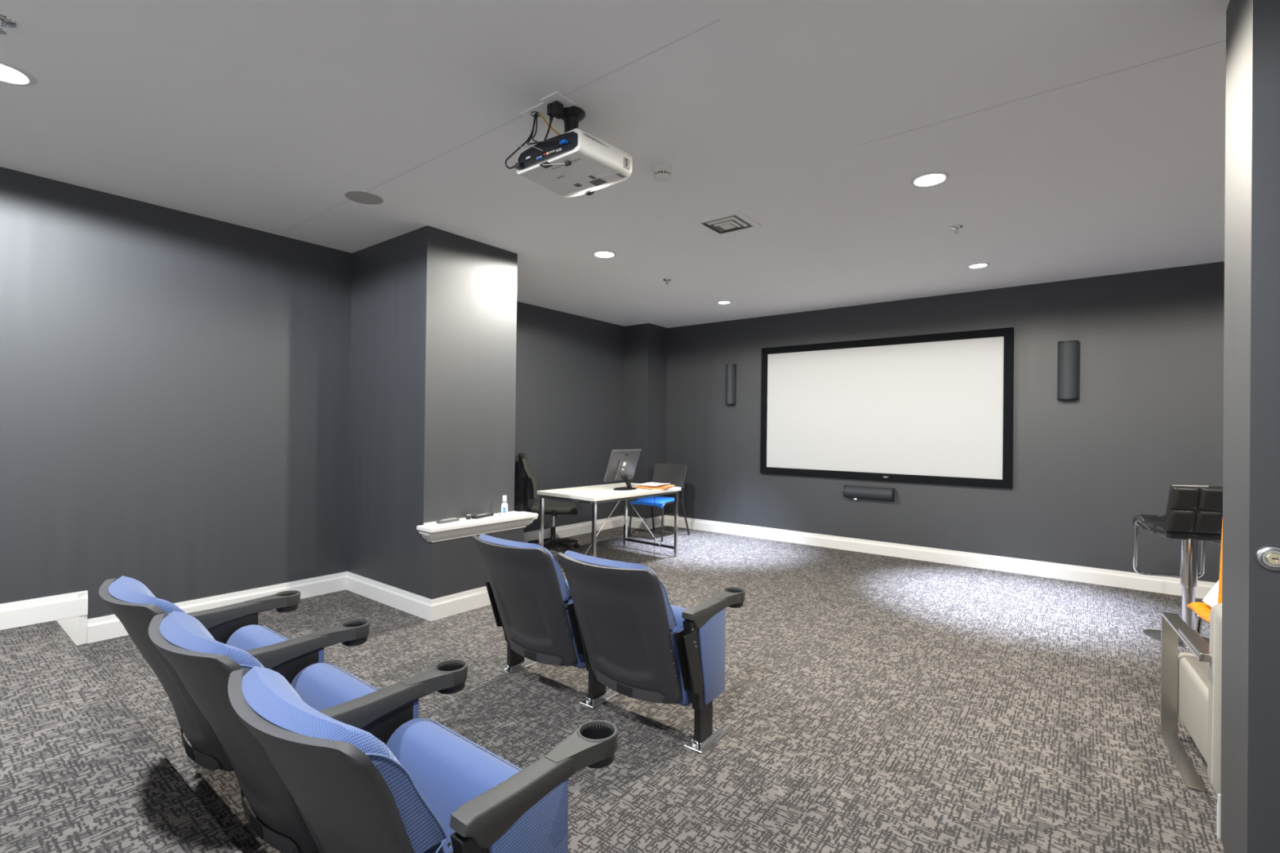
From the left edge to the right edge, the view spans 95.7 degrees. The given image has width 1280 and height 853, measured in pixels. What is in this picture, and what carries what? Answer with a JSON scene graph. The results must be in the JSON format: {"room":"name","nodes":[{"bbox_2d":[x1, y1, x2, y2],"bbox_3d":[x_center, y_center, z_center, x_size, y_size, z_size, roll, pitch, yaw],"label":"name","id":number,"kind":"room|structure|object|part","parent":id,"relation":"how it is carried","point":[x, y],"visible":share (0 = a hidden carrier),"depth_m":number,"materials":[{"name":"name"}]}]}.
{"room":"home theater","nodes":[
{"label":"home theater","id":0,"kind":"room"},
{"bbox_2d":[0,166,351,619],"bbox_3d":[-3.574,-0.068,3.187,0.150,2.700,3.842,0,0,38],"label":"wall","id":1,"kind":"structure","parent":0,"point":[175,384],"depth_m":3.72,"materials":[{"name":"grey paint"}]},
{"bbox_2d":[0,590,88,645],"bbox_3d":[-3.992,1.118,2.526,0.018,0.312,2.313,0,0,38],"label":"baseboard","id":2,"kind":"structure","parent":1,"relation":"attached to","point":[70,611],"depth_m":3.33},
{"bbox_2d":[87,571,346,643],"bbox_3d":[-2.813,1.225,4.042,0.018,0.140,1.530,0,0,38],"label":"baseboard","id":3,"kind":"structure","parent":1,"relation":"attached to","point":[107,627],"depth_m":4.02,"materials":[{"name":"wood"}]},
{"bbox_2d":[347,225,523,599],"bbox_3d":[-1.759,-0.040,4.713,1.542,2.700,0.797,0,0,38],"label":"wall column","id":4,"kind":"structure","parent":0,"point":[432,410],"depth_m":4.26,"materials":[{"name":"grey paint"}]},
{"bbox_2d":[346,571,490,621],"bbox_3d":[-1.635,1.242,4.587,1.210,0.140,0.815,0,0,38],"label":"baseboard","id":5,"kind":"structure","parent":4,"relation":"attached to","point":[428,609],"depth_m":4.13,"materials":[{"name":"wood"}]},
{"bbox_2d":[416,511,537,542],"bbox_3d":[-1.160,0.728,4.226,0.241,0.115,0.965,0,0,38],"label":"shelf","id":6,"kind":"object","parent":4,"relation":"attached to","point":[432,531],"depth_m":4.12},
{"bbox_2d":[435,517,459,524],"bbox_3d":[-1.341,0.657,4.042,0.045,0.021,0.170,1,0,31],"label":"remote control","id":7,"kind":"object","parent":6,"relation":"on","point":[449,520],"visible":1,"depth_m":4.02,"materials":[{"name":"grey plastic"}]},
{"bbox_2d":[466,514,471,519],"bbox_3d":[-1.252,0.659,4.233,0.032,0.021,0.132,1,0,-14],"label":"remote control","id":8,"kind":"object","parent":6,"relation":"on","point":[468,517],"visible":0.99,"depth_m":4.18,"materials":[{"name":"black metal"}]},
{"bbox_2d":[471,512,493,519],"bbox_3d":[-1.164,0.660,4.285,0.052,0.021,0.190,1,0,26],"label":"remote control","id":9,"kind":"object","parent":6,"relation":"on","point":[488,514],"visible":1,"depth_m":4.26,"materials":[{"name":"black plastic"}]},
{"bbox_2d":[501,495,507,515],"bbox_3d":[-1.027,0.598,4.388,0.048,0.150,0.048,0,0,38],"label":"sanitizer bottle","id":10,"kind":"object","parent":6,"relation":"on","point":[504,505],"visible":1,"depth_m":4.37,"materials":[{"name":"white plastic"}]},
{"bbox_2d":[514,301,624,532],"bbox_3d":[-1.029,-0.020,6.924,0.150,2.700,3.590,0,0,38],"label":"wall","id":11,"kind":"structure","parent":0,"point":[569,406],"depth_m":6.98,"materials":[{"name":"grey paint"}]},
{"bbox_2d":[523,515,666,543],"bbox_3d":[-0.862,1.261,6.681,0.427,0.140,3.440,0,0,38],"label":"baseboard","id":12,"kind":"structure","parent":11,"relation":"attached to","point":[571,530],"depth_m":7.31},
{"bbox_2d":[0,0,1229,328],"bbox_3d":[0.618,-1.421,2.724,7.887,0.101,8.229,0,0,38],"label":"ceiling","id":13,"kind":"structure","parent":0,"point":[1073,139],"depth_m":2.69,"materials":[{"name":"paint"}]},
{"bbox_2d":[0,14,17,35],"bbox_3d":[-2.212,-1.386,2.004,0.076,0.044,0.076,0,0,38],"label":"sprinkler head","id":14,"kind":"object","parent":13,"relation":"attached to","point":[5,21],"visible":1,"depth_m":2.00},
{"bbox_2d":[0,60,35,86],"bbox_3d":[-2.536,-1.407,2.295,0.194,0.007,0.194,0,0,38],"label":"recessed light","id":15,"kind":"object","parent":13,"relation":"in","point":[9,73],"visible":1,"depth_m":2.32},
{"bbox_2d":[343,190,384,204],"bbox_3d":[-1.677,-1.391,3.524,0.224,0.006,0.224,0,0,38],"label":"ceiling speaker","id":16,"kind":"object","parent":13,"relation":"attached to","point":[362,197],"visible":1,"depth_m":3.51,"materials":[{"name":"grey plastic"}]},
{"bbox_2d":[520,91,575,123],"bbox_3d":[-0.407,-1.381,2.511,0.250,0.006,0.115,0,0,38],"label":"outlet plate","id":17,"kind":"object","parent":13,"relation":"attached to","point":[540,110],"depth_m":2.50,"materials":[{"name":"paint"}]},
{"bbox_2d":[505,91,632,197],"bbox_3d":[-0.296,-1.238,2.584,0.452,0.288,0.413,0,0,38],"label":"projector","id":18,"kind":"object","parent":13,"relation":"attached to","point":[575,162],"visible":1,"depth_m":2.50,"materials":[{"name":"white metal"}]},
{"bbox_3d":[-0.399,-1.165,2.442,0.366,0.078,0.010,0,0,38],"label":"connector panel","id":19,"kind":"part","parent":18,"relation":"part of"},
{"bbox_2d":[591,250,616,257],"bbox_3d":[-0.283,-1.369,4.610,0.194,0.007,0.194,0,0,38],"label":"recessed light","id":20,"kind":"object","parent":13,"relation":"in","point":[600,254],"visible":1,"depth_m":4.60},
{"bbox_2d":[652,164,671,182],"bbox_3d":[0.118,-1.345,3.086,0.104,0.060,0.104,0,0,38],"label":"smoke detector","id":21,"kind":"object","parent":13,"relation":"attached to","point":[661,176],"visible":1,"depth_m":3.05,"materials":[{"name":"white plastic"}]},
{"bbox_2d":[662,278,671,284],"bbox_3d":[0.250,-1.341,5.373,0.076,0.044,0.076,0,0,38],"label":"sprinkler head","id":22,"kind":"object","parent":13,"relation":"attached to","point":[664,279],"visible":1,"depth_m":5.36},
{"bbox_2d":[716,300,732,304],"bbox_3d":[0.915,-1.347,6.291,0.168,0.007,0.168,0,0,38],"label":"recessed light","id":23,"kind":"object","parent":13,"relation":"in","point":[721,302],"visible":1,"depth_m":6.28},
{"bbox_2d":[692,210,762,236],"bbox_3d":[0.589,-1.353,3.900,0.344,0.026,0.344,0,0,38],"label":"ceiling vent","id":24,"kind":"object","parent":13,"relation":"in","point":[735,221],"visible":1,"depth_m":3.87,"materials":[{"name":"metal"}]},
{"bbox_3d":[0.588,-1.344,3.900,0.088,0.008,0.088,0,0,38],"label":"plate","id":25,"kind":"part","parent":24,"relation":"part of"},
{"bbox_2d":[910,171,950,187],"bbox_3d":[1.591,-1.354,3.179,0.194,0.007,0.194,0,0,38],"label":"recessed light","id":26,"kind":"object","parent":13,"relation":"in","point":[934,178],"visible":1,"depth_m":3.17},
{"bbox_2d":[950,225,963,234],"bbox_3d":[2.139,-1.325,3.912,0.076,0.044,0.076,0,0,38],"label":"sprinkler head","id":27,"kind":"object","parent":13,"relation":"attached to","point":[956,228],"visible":1,"depth_m":3.90},
{"bbox_2d":[966,262,990,268],"bbox_3d":[2.804,-1.332,4.801,0.168,0.007,0.168,0,0,38],"label":"recessed light","id":28,"kind":"object","parent":13,"relation":"in","point":[977,265],"visible":1,"depth_m":4.79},
{"bbox_2d":[622,323,667,518],"bbox_3d":[0.069,-0.003,7.880,0.409,2.700,0.432,0,0,38],"label":"wall","id":29,"kind":"structure","parent":0,"point":[646,345],"depth_m":7.71,"materials":[{"name":"grey paint"}]},
{"bbox_2d":[76,525,1225,852],"bbox_3d":[1.163,1.389,3.455,7.887,0.100,6.344,0,0,38],"label":"floor","id":30,"kind":"structure","parent":0,"point":[869,703],"depth_m":2.69,"materials":[{"name":"carpet"}]},
{"bbox_2d":[0,620,243,852],"bbox_3d":[-1.157,1.260,0.239,7.603,0.272,2.185,0,0,38],"label":"platform","id":31,"kind":"object","parent":30,"relation":"on","point":[79,773],"visible":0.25,"depth_m":1.89,"materials":[{"name":"carpet"}]},
{"bbox_2d":[98,575,369,837],"bbox_3d":[-1.466,0.909,2.071,0.694,0.785,0.692,0,0,38],"label":"seat","id":32,"kind":"object","parent":30,"relation":"on","point":[236,624],"visible":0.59,"depth_m":1.93,"materials":[{"name":"plastic"}]},
{"bbox_2d":[108,575,186,613],"bbox_3d":[-1.571,0.779,1.935,0.480,0.530,0.298,0,0,38],"label":"cushion","id":33,"kind":"object","parent":32,"relation":"on","point":[126,595],"depth_m":1.76,"materials":[{"name":"blue fabric"}]},
{"bbox_3d":[-1.540,1.108,1.977,0.084,0.039,0.002,0,0,38],"label":"maker plate","id":34,"kind":"part","parent":32,"relation":"part of","materials":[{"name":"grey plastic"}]},
{"bbox_3d":[-1.661,1.287,2.310,0.084,0.026,0.213,0,0,38],"label":"foot plate","id":35,"kind":"part","parent":32,"relation":"part of","materials":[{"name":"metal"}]},
{"bbox_3d":[-1.529,1.104,1.991,0.385,0.059,0.037,0,0,38],"label":"trim","id":36,"kind":"part","parent":32,"relation":"part of","materials":[{"name":"grey plastic"}]},
{"bbox_3d":[-1.651,0.758,2.317,0.054,0.081,0.344,0,0,38],"label":"armrest","id":37,"kind":"part","parent":32,"relation":"part of","materials":[{"name":"plastic"}]},
{"bbox_3d":[-1.664,0.946,2.303,0.036,0.382,0.250,0,0,38],"label":"panel","id":38,"kind":"part","parent":32,"relation":"part of","materials":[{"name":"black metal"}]},
{"bbox_3d":[-1.190,1.291,1.944,0.084,0.026,0.213,0,0,38],"label":"foot plate","id":39,"kind":"part","parent":32,"relation":"part of","materials":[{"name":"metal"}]},
{"bbox_2d":[226,624,286,650],"bbox_3d":[-1.418,0.977,2.133,0.500,0.362,0.213,0,0,38],"label":"seat cushion","id":40,"kind":"object","parent":32,"relation":"on","point":[251,637],"depth_m":2.22,"materials":[{"name":"blue fabric"}]},
{"bbox_3d":[-1.180,0.762,1.951,0.054,0.081,0.344,0,0,38],"label":"armrest","id":41,"kind":"part","parent":32,"relation":"part of","materials":[{"name":"plastic"}]},
{"bbox_3d":[-1.193,0.950,1.936,0.036,0.382,0.250,0,0,38],"label":"panel","id":42,"kind":"part","parent":32,"relation":"part of","materials":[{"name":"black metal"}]},
{"bbox_2d":[148,610,467,852],"bbox_3d":[-0.971,0.912,1.687,0.636,0.783,0.692,0,0,38],"label":"seat","id":43,"kind":"object","parent":30,"relation":"on","point":[204,664],"visible":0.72,"depth_m":1.52,"materials":[{"name":"blue fabric"}]},
{"bbox_2d":[160,610,264,671],"bbox_3d":[-1.099,0.783,1.568,0.480,0.530,0.298,0,0,38],"label":"cushion","id":44,"kind":"object","parent":43,"relation":"on","point":[191,646],"depth_m":1.40,"materials":[{"name":"blue fabric"}]},
{"bbox_3d":[-1.069,1.112,1.611,0.084,0.039,0.002,0,0,38],"label":"maker plate","id":45,"kind":"part","parent":43,"relation":"part of","materials":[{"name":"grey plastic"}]},
{"bbox_3d":[-1.058,1.107,1.625,0.385,0.059,0.037,0,0,38],"label":"trim","id":46,"kind":"part","parent":43,"relation":"part of","materials":[{"name":"grey plastic"}]},
{"bbox_2d":[290,662,376,711],"bbox_3d":[-0.947,0.981,1.766,0.500,0.362,0.213,0,0,38],"label":"seat cushion","id":47,"kind":"object","parent":43,"relation":"on","point":[322,686],"depth_m":1.82,"materials":[{"name":"blue fabric"}]},
{"bbox_3d":[-0.709,0.765,1.584,0.054,0.081,0.344,0,0,38],"label":"armrest","id":48,"kind":"part","parent":43,"relation":"part of","materials":[{"name":"plastic"}]},
{"bbox_3d":[-0.721,0.954,1.570,0.036,0.382,0.250,0,0,38],"label":"panel","id":49,"kind":"part","parent":43,"relation":"part of","materials":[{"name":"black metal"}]},
{"bbox_2d":[227,666,617,852],"bbox_3d":[-0.500,0.916,1.320,0.636,0.783,0.692,0,0,38],"label":"seat","id":50,"kind":"object","parent":30,"relation":"on","point":[429,789],"visible":1,"depth_m":1.12,"materials":[{"name":"blue fabric"}]},
{"bbox_2d":[241,666,445,852],"bbox_3d":[-0.628,0.787,1.202,0.480,0.530,0.298,0,0,38],"label":"cushion","id":51,"kind":"object","parent":50,"relation":"on","point":[309,749],"depth_m":1.05,"materials":[{"name":"blue fabric"}]},
{"bbox_2d":[386,718,519,852],"bbox_3d":[-0.476,0.985,1.400,0.500,0.362,0.213,0,0,38],"label":"seat cushion","id":52,"kind":"object","parent":50,"relation":"on","point":[447,771],"depth_m":1.41,"materials":[{"name":"blue fabric"}]},
{"bbox_3d":[-0.250,0.958,1.203,0.036,0.382,0.250,0,0,38],"label":"panel","id":53,"kind":"part","parent":50,"relation":"part of","materials":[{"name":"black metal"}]},
{"bbox_3d":[-0.237,0.769,1.218,0.054,0.081,0.344,0,0,38],"label":"armrest","id":54,"kind":"part","parent":50,"relation":"part of","materials":[{"name":"plastic"}]},
{"bbox_3d":[-0.230,0.956,1.199,0.014,0.369,0.220,0,0,38],"label":"fabric panel","id":55,"kind":"part","parent":50,"relation":"part of","materials":[{"name":"blue fabric"}]},
{"bbox_2d":[472,533,620,708],"bbox_3d":[-0.465,0.925,2.940,0.694,0.785,0.692,0,0,38],"label":"seat","id":56,"kind":"object","parent":30,"relation":"on","point":[530,596],"visible":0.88,"depth_m":2.74,"materials":[{"name":"plastic"}]},
{"bbox_3d":[-0.765,0.950,3.077,0.006,0.270,0.140,0,0,38],"label":"hinge plate","id":57,"kind":"part","parent":56,"relation":"part of","materials":[{"name":"black metal"}]},
{"bbox_3d":[-0.729,0.950,3.049,0.006,0.270,0.140,0,0,38],"label":"hinge plate","id":58,"kind":"part","parent":56,"relation":"part of","materials":[{"name":"black metal"}]},
{"bbox_3d":[-0.677,1.217,3.157,0.032,0.182,0.100,0,0,38],"label":"leg","id":59,"kind":"part","parent":56,"relation":"part of","materials":[{"name":"black metal"}]},
{"bbox_3d":[-0.660,1.303,3.179,0.084,0.026,0.213,0,0,38],"label":"foot plate","id":60,"kind":"part","parent":56,"relation":"part of","materials":[{"name":"metal"}]},
{"bbox_2d":[478,533,572,635],"bbox_3d":[-0.570,0.795,2.803,0.480,0.530,0.298,0,0,38],"label":"cushion","id":61,"kind":"object","parent":56,"relation":"on","point":[531,598],"depth_m":2.70,"materials":[{"name":"blue fabric"}]},
{"bbox_3d":[-0.540,1.124,2.845,0.084,0.039,0.002,0,0,38],"label":"maker plate","id":62,"kind":"part","parent":56,"relation":"part of","materials":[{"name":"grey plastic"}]},
{"bbox_3d":[-0.528,1.120,2.860,0.385,0.059,0.037,0,0,38],"label":"trim","id":63,"kind":"part","parent":56,"relation":"part of","materials":[{"name":"grey plastic"}]},
{"bbox_2d":[564,579,586,668],"bbox_3d":[-0.417,0.993,3.001,0.500,0.362,0.213,0,0,38],"label":"seat cushion","id":64,"kind":"object","parent":56,"relation":"on","point":[580,661],"depth_m":2.78,"materials":[{"name":"blue fabric"}]},
{"bbox_3d":[-0.294,0.953,2.711,0.006,0.270,0.140,0,0,38],"label":"hinge plate","id":65,"kind":"part","parent":56,"relation":"part of","materials":[{"name":"black metal"}]},
{"bbox_3d":[-0.258,0.954,2.683,0.006,0.270,0.140,0,0,38],"label":"hinge plate","id":66,"kind":"part","parent":56,"relation":"part of","materials":[{"name":"black metal"}]},
{"bbox_3d":[-0.205,1.221,2.790,0.032,0.182,0.100,0,0,38],"label":"leg","id":67,"kind":"part","parent":56,"relation":"part of","materials":[{"name":"black metal"}]},
{"bbox_3d":[-0.189,1.307,2.812,0.084,0.026,0.213,0,0,38],"label":"foot plate","id":68,"kind":"part","parent":56,"relation":"part of","materials":[{"name":"metal"}]},
{"bbox_2d":[517,453,578,551],"bbox_3d":[-0.984,0.807,6.248,0.669,1.040,0.560,1,0,-8],"label":"office chair","id":69,"kind":"object","parent":30,"relation":"on","point":[553,508],"visible":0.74,"depth_m":6.11,"materials":[{"name":"fabric"}]},
{"bbox_3d":[-1.200,0.534,6.200,0.221,0.460,0.450,1,0,-8],"label":"backrest","id":70,"kind":"part","parent":69,"relation":"part of","materials":[{"name":"black fabric"}]},
{"bbox_3d":[-1.089,1.232,6.256,0.265,0.063,0.040,1,0,8],"label":"leg","id":71,"kind":"part","parent":69,"relation":"part of","materials":[{"name":"black plastic"}]},
{"bbox_3d":[-1.005,1.233,6.098,0.040,0.063,0.265,1,0,26],"label":"leg","id":72,"kind":"part","parent":69,"relation":"part of","materials":[{"name":"black plastic"}]},
{"bbox_2d":[551,509,555,515],"bbox_3d":[-0.904,0.893,6.064,0.030,0.072,0.150,1,0,-8],"label":"socket","id":73,"kind":"object","parent":69,"relation":"attached to","point":[553,510],"depth_m":5.99,"materials":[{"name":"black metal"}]},
{"bbox_3d":[-0.924,0.874,6.238,0.490,0.096,0.490,1,0,-8],"label":"seat","id":74,"kind":"part","parent":69,"relation":"part of","materials":[{"name":"black fabric"}]},
{"bbox_3d":[-0.828,1.235,6.130,0.265,0.063,0.040,0,0,44],"label":"leg","id":75,"kind":"part","parent":69,"relation":"part of","materials":[{"name":"black plastic"}]},
{"bbox_3d":[-0.804,1.236,6.307,0.265,0.063,0.040,1,0,-28],"label":"leg","id":76,"kind":"part","parent":69,"relation":"part of","materials":[{"name":"black plastic"}]},
{"bbox_2d":[537,482,680,563],"bbox_3d":[-0.280,0.976,5.736,0.764,0.713,1.281,0,0,40],"label":"desk","id":77,"kind":"object","parent":30,"relation":"on","point":[584,495],"visible":0.78,"depth_m":5.50,"materials":[{"name":"white laminate"}]},
{"bbox_3d":[-0.934,0.985,5.492,0.032,0.677,0.032,0,0,40],"label":"leg","id":78,"kind":"part","parent":77,"relation":"part of","materials":[{"name":"silver metal"}]},
{"bbox_3d":[-0.664,0.663,5.272,0.662,0.029,0.024,0,0,40],"label":"rail","id":79,"kind":"part","parent":77,"relation":"part of","materials":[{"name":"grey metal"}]},
{"bbox_3d":[-0.401,0.990,5.049,0.032,0.677,0.032,0,0,40],"label":"leg","id":80,"kind":"part","parent":77,"relation":"part of","materials":[{"name":"silver metal"}]},
{"bbox_2d":[594,490,629,495],"bbox_3d":[-0.254,0.616,5.382,0.210,0.002,0.297,0,0,35],"label":"paper sheet","id":81,"kind":"object","parent":77,"relation":"on","point":[611,492],"visible":1,"depth_m":5.38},
{"bbox_2d":[603,448,641,490],"bbox_3d":[-0.131,0.424,5.789,0.236,0.394,0.452,0,0,37],"label":"computer monitor","id":82,"kind":"object","parent":77,"relation":"on","point":[622,461],"visible":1,"depth_m":5.76,"materials":[{"name":"grey plastic"}]},
{"bbox_3d":[-0.160,0.999,6.423,0.032,0.677,0.032,0,0,40],"label":"leg","id":83,"kind":"part","parent":77,"relation":"part of","materials":[{"name":"silver metal"}]},
{"bbox_3d":[-0.010,0.669,5.516,0.024,0.022,1.179,0,0,40],"label":"rail","id":84,"kind":"part","parent":77,"relation":"part of","materials":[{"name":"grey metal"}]},
{"bbox_2d":[623,473,656,562],"bbox_3d":[-0.008,0.897,5.716,0.344,0.872,0.038,1,0,12],"label":"power cord","id":85,"kind":"object","parent":77,"relation":"hanging from","point":[624,473],"visible":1,"depth_m":5.68,"materials":[{"name":"black plastic"}]},
{"bbox_3d":[0.104,1.252,6.200,0.662,0.025,0.024,0,0,40],"label":"foot rail","id":86,"kind":"part","parent":77,"relation":"part of","materials":[{"name":"black metal"}]},
{"bbox_2d":[635,484,675,488],"bbox_3d":[0.160,0.614,5.947,0.320,0.022,0.340,1,0,18],"label":"folder","id":87,"kind":"object","parent":77,"relation":"on","point":[661,486],"visible":0.8,"depth_m":5.86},
{"bbox_2d":[638,482,670,486],"bbox_3d":[0.149,0.596,5.981,0.220,0.012,0.300,1,0,29],"label":"paper sheet","id":88,"kind":"object","parent":87,"relation":"on","point":[652,484],"visible":1,"depth_m":5.96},
{"bbox_3d":[0.374,1.003,5.980,0.032,0.677,0.032,0,0,40],"label":"leg","id":89,"kind":"part","parent":77,"relation":"part of","materials":[{"name":"silver metal"}]},
{"bbox_2d":[556,550,745,754],"bbox_3d":[0.030,0.928,2.555,0.636,0.783,0.692,0,0,38],"label":"seat","id":90,"kind":"object","parent":30,"relation":"on","point":[641,646],"visible":1,"depth_m":2.38,"materials":[{"name":"grey plastic"}]},
{"bbox_2d":[564,550,676,647],"bbox_3d":[-0.099,0.799,2.437,0.480,0.530,0.298,0,0,38],"label":"cushion","id":91,"kind":"object","parent":90,"relation":"on","point":[618,604],"depth_m":2.33,"materials":[{"name":"blue fabric"}]},
{"bbox_3d":[-0.068,1.128,2.479,0.084,0.039,0.002,0,0,38],"label":"maker plate","id":92,"kind":"part","parent":90,"relation":"part of","materials":[{"name":"grey plastic"}]},
{"bbox_3d":[-0.057,1.123,2.493,0.385,0.059,0.037,0,0,38],"label":"trim","id":93,"kind":"part","parent":90,"relation":"part of","materials":[{"name":"grey plastic"}]},
{"bbox_2d":[671,604,691,706],"bbox_3d":[0.054,0.997,2.635,0.500,0.362,0.213,0,0,38],"label":"seat cushion","id":94,"kind":"object","parent":90,"relation":"on","point":[686,700],"depth_m":2.49,"materials":[{"name":"blue fabric"}]},
{"bbox_3d":[0.177,0.957,2.344,0.006,0.270,0.140,0,0,38],"label":"hinge plate","id":95,"kind":"part","parent":90,"relation":"part of","materials":[{"name":"black metal"}]},
{"bbox_3d":[0.214,0.957,2.316,0.006,0.270,0.140,0,0,38],"label":"hinge plate","id":96,"kind":"part","parent":90,"relation":"part of","materials":[{"name":"black metal"}]},
{"bbox_3d":[0.279,0.970,2.438,0.036,0.382,0.250,0,0,38],"label":"panel","id":97,"kind":"part","parent":90,"relation":"part of","materials":[{"name":"black metal"}]},
{"bbox_3d":[0.266,1.225,2.424,0.032,0.182,0.100,0,0,38],"label":"leg","id":98,"kind":"part","parent":90,"relation":"part of","materials":[{"name":"black metal"}]},
{"bbox_3d":[0.282,1.311,2.446,0.084,0.026,0.213,0,0,38],"label":"foot plate","id":99,"kind":"part","parent":90,"relation":"part of","materials":[{"name":"metal"}]},
{"bbox_3d":[0.292,0.781,2.453,0.054,0.081,0.344,0,0,38],"label":"armrest","id":100,"kind":"part","parent":90,"relation":"part of","materials":[{"name":"plastic"}]},
{"bbox_3d":[0.300,0.969,2.434,0.014,0.369,0.220,0,0,38],"label":"fabric panel","id":101,"kind":"part","parent":90,"relation":"part of","materials":[{"name":"blue fabric"}]},
{"bbox_2d":[627,463,689,542],"bbox_3d":[0.239,0.909,7.133,0.576,0.879,0.586,0,0,37],"label":"chair","id":102,"kind":"object","parent":30,"relation":"on","point":[672,473],"visible":0.86,"depth_m":7.21,"materials":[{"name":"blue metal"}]},
{"bbox_3d":[-0.017,1.115,7.196,0.043,0.457,0.386,0,0,37],"label":"leg","id":103,"kind":"part","parent":102,"relation":"part of","materials":[{"name":"black metal"}]},
{"bbox_3d":[0.177,0.947,7.463,0.046,0.805,0.135,1,0,18],"label":"leg","id":104,"kind":"part","parent":102,"relation":"part of","materials":[{"name":"black metal"}]},
{"bbox_3d":[0.206,0.919,7.098,0.456,0.087,0.450,0,0,37],"label":"seat","id":105,"kind":"part","parent":102,"relation":"part of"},
{"bbox_3d":[0.375,0.625,7.322,0.500,0.306,0.125,0,0,37],"label":"backrest","id":106,"kind":"part","parent":102,"relation":"part of","materials":[{"name":"plastic"}]},
{"bbox_3d":[0.360,1.119,6.915,0.043,0.457,0.386,0,0,37],"label":"leg","id":107,"kind":"part","parent":102,"relation":"part of","materials":[{"name":"black metal"}]},
{"bbox_3d":[0.563,0.950,7.175,0.135,0.805,0.046,1,0,-35],"label":"leg","id":108,"kind":"part","parent":102,"relation":"part of","materials":[{"name":"black metal"}]},
{"bbox_2d":[1133,484,1222,649],"bbox_3d":[3.516,0.864,3.704,0.436,1.008,0.511,1,0,18],"label":"bar stool","id":109,"kind":"object","parent":30,"relation":"on","point":[1193,513],"visible":0.73,"depth_m":3.59,"materials":[{"name":"black leather"},{"name":"chrome"}]},
{"bbox_3d":[3.559,0.826,3.839,0.392,0.388,0.229,1,0,18],"label":"footrest frame","id":110,"kind":"part","parent":109,"relation":"part of","materials":[{"name":"silver metal"}]},
{"bbox_2d":[1160,603,1222,796],"bbox_3d":[2.441,0.981,2.035,0.810,0.734,0.796,1,0,33],"label":"armchair","id":111,"kind":"object","parent":30,"relation":"on","point":[1191,683],"visible":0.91,"depth_m":2.26,"materials":[{"name":"metal"}]},
{"bbox_3d":[2.303,1.081,2.518,0.055,0.535,0.012,0,0,33],"label":"arm post","id":112,"kind":"part","parent":111,"relation":"part of","materials":[{"name":"metal"}]},
{"bbox_3d":[2.269,0.942,1.792,0.722,0.663,0.200,0,0,33],"label":"backrest","id":113,"kind":"part","parent":111,"relation":"part of","materials":[{"name":"beige leather"}]},
{"bbox_2d":[1186,518,1222,653],"bbox_3d":[2.876,0.879,2.679,0.400,0.958,0.504,1,0,29],"label":"dining chair","id":114,"kind":"object","parent":30,"relation":"on","point":[1202,610],"visible":0.09,"depth_m":2.82,"materials":[{"name":"orange plastic"}]},
{"bbox_3d":[2.828,1.144,2.947,0.036,0.428,0.085,1,0,11],"label":"leg","id":115,"kind":"part","parent":114,"relation":"part of","materials":[{"name":"silver metal"}]},
{"bbox_2d":[1202,580,1218,607],"bbox_3d":[2.877,0.774,2.689,0.330,0.190,0.265,1,0,29],"label":"cushion","id":116,"kind":"object","parent":114,"relation":"on","point":[1211,599],"visible":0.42,"depth_m":2.75,"materials":[{"name":"white fabric"}]},
{"bbox_2d":[665,261,1224,582],"bbox_3d":[3.081,0.023,5.907,7.887,2.700,0.150,0,0,38],"label":"wall","id":117,"kind":"structure","parent":0,"point":[1147,418],"depth_m":5.34,"materials":[{"name":"grey paint"}]},
{"bbox_2d":[725,364,736,404],"bbox_3d":[1.135,-0.528,7.274,0.129,0.500,0.133,0,0,38],"label":"wall speaker","id":118,"kind":"object","parent":117,"relation":"attached to","point":[731,369],"visible":1,"depth_m":7.22,"materials":[{"name":"black plastic"}]},
{"bbox_2d":[843,484,894,501],"bbox_3d":[2.460,0.723,6.225,0.510,0.156,0.134,0,0,38],"label":"wall speaker","id":119,"kind":"object","parent":117,"relation":"attached to","point":[849,491],"visible":1,"depth_m":6.18,"materials":[{"name":"black plastic"}]},
{"bbox_2d":[760,327,1013,488],"bbox_3d":[2.492,-0.184,6.237,2.576,1.513,0.055,0,0,38],"label":"projection screen","id":120,"kind":"object","parent":117,"relation":"attached to","point":[931,408],"visible":1,"depth_m":6.08,"materials":[{"name":"white fabric"}]},
{"bbox_2d":[665,515,1216,599],"bbox_3d":[3.175,1.304,5.709,7.178,0.140,0.018,0,0,38],"label":"baseboard","id":121,"kind":"structure","parent":117,"relation":"attached to","point":[1132,580],"depth_m":5.69,"materials":[{"name":"wood"}]},
{"bbox_2d":[1057,340,1079,399],"bbox_3d":[3.829,-0.501,5.178,0.158,0.520,0.134,0,0,38],"label":"wall speaker","id":122,"kind":"object","parent":117,"relation":"attached to","point":[1068,362],"visible":1,"depth_m":5.13,"materials":[{"name":"black plastic"}]},
{"bbox_2d":[1220,0,1279,852],"bbox_3d":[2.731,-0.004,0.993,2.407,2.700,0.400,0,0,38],"label":"door","id":123,"kind":"structure","parent":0,"point":[1250,788],"depth_m":1.57,"materials":[{"name":"grey paint"}]},
{"bbox_2d":[1217,793,1220,838],"bbox_3d":[2.783,1.278,1.200,2.263,0.140,0.018,0,0,38],"label":"baseboard","id":124,"kind":"object","parent":123,"relation":"attached to","point":[1219,795],"visible":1,"depth_m":1.89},
{"bbox_2d":[1254,545,1279,571],"bbox_3d":[1.684,0.351,1.538,0.069,0.069,0.018,0,0,38],"label":"door lock","id":125,"kind":"object","parent":123,"relation":"attached to","point":[1268,557],"visible":1,"depth_m":1.54,"materials":[{"name":"metal"}]}
]}

